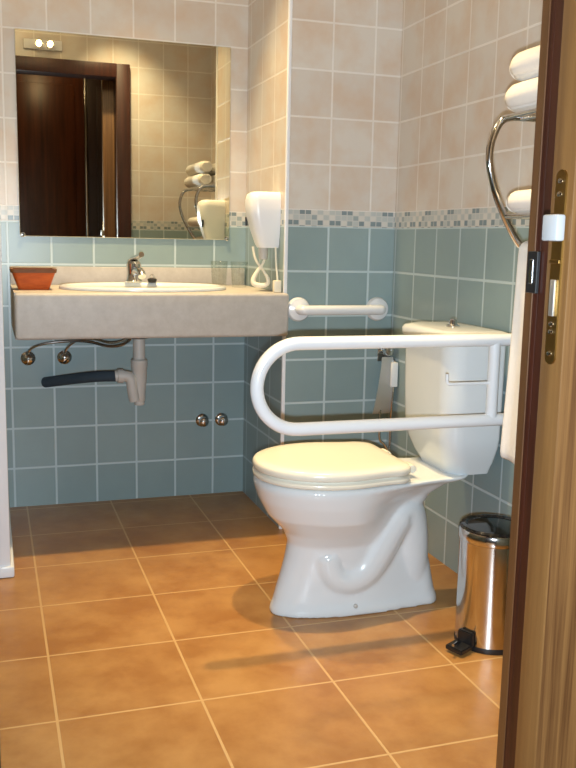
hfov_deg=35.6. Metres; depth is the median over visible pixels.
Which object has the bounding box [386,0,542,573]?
wall
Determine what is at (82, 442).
wall
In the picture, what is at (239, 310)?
countertop
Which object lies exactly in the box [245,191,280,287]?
hair dryer
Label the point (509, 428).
bath towel
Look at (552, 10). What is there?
door frame
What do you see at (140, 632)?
floor
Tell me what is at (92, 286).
washbasin
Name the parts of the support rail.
paper rod, cross post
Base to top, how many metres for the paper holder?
0.377 m
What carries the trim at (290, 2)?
attached to the wall at (346, 61)
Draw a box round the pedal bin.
[446,514,510,655]
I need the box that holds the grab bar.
[288,297,387,321]
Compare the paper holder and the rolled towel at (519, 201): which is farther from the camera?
the paper holder
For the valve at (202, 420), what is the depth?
3.47 m
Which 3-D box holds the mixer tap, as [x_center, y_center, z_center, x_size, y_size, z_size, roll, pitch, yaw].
[-0.540,-0.413,3.176,0.062,0.111,0.142,-2,10,-18]
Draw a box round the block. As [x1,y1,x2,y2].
[272,280,280,291]
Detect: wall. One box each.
[0,0,247,506]
[243,0,402,528]
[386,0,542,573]
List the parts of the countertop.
panel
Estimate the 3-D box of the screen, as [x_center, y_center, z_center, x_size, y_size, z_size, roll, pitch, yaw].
[-0.926,-0.430,2.826,0.055,1.914,0.724,-2,10,-18]
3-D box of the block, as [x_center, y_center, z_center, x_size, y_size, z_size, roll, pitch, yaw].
[-0.037,-0.330,3.032,0.026,0.040,0.023,-2,10,-18]
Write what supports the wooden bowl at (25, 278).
on the countertop
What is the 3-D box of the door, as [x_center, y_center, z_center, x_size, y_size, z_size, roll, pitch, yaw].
[0.721,-0.211,1.249,0.833,2.032,0.047,-2,10,-18]
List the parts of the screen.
rail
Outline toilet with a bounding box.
[252,319,506,617]
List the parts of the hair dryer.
coiled cord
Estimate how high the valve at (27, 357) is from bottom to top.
0.171 m
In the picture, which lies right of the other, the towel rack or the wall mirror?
the towel rack
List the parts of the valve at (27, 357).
handle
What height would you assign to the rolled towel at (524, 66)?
0.067 m
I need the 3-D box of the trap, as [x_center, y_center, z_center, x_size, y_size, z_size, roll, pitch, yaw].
[-0.699,-0.058,3.192,0.431,0.250,0.110,4,9,16]
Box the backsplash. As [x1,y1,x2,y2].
[10,266,244,284]
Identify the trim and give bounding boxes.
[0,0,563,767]
[278,0,292,528]
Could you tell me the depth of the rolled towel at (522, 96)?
1.93 m
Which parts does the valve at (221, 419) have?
handle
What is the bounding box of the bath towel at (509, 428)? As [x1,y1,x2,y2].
[500,241,527,463]
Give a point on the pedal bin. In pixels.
(484, 540)
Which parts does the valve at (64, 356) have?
handle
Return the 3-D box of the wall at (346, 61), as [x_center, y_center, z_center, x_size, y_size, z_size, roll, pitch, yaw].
[0.106,-0.746,3.241,0.395,2.450,0.495,-2,10,-18]
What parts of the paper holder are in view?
plate, arm, knob, paper strip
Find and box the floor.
[0,491,502,767]
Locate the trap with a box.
[41,338,147,405]
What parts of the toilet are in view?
seat, lid, cistern lid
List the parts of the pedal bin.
pedal lever, lid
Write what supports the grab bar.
attached to the wall at (346, 61)
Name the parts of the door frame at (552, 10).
strike plate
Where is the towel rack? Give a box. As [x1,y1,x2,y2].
[486,108,535,248]
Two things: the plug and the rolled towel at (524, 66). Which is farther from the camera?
the plug
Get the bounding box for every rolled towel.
[505,77,537,111]
[506,189,530,213]
[509,45,539,81]
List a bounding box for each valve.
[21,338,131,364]
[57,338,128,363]
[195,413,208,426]
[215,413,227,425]
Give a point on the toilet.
(352, 516)
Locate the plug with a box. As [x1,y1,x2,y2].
[147,274,156,282]
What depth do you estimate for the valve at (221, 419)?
3.49 m
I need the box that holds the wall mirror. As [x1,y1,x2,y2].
[14,28,230,240]
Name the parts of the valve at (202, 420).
handle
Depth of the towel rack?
2.02 m
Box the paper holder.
[372,348,397,450]
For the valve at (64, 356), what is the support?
attached to the wall at (82, 442)
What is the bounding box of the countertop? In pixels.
[10,266,288,339]
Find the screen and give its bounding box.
[0,227,14,577]
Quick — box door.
[514,0,575,767]
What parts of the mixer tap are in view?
lever, spout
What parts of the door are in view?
lock plate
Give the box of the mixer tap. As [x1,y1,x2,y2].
[125,252,145,282]
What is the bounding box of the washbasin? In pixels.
[59,282,225,291]
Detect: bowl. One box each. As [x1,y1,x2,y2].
[9,268,56,289]
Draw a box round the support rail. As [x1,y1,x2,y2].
[250,333,510,435]

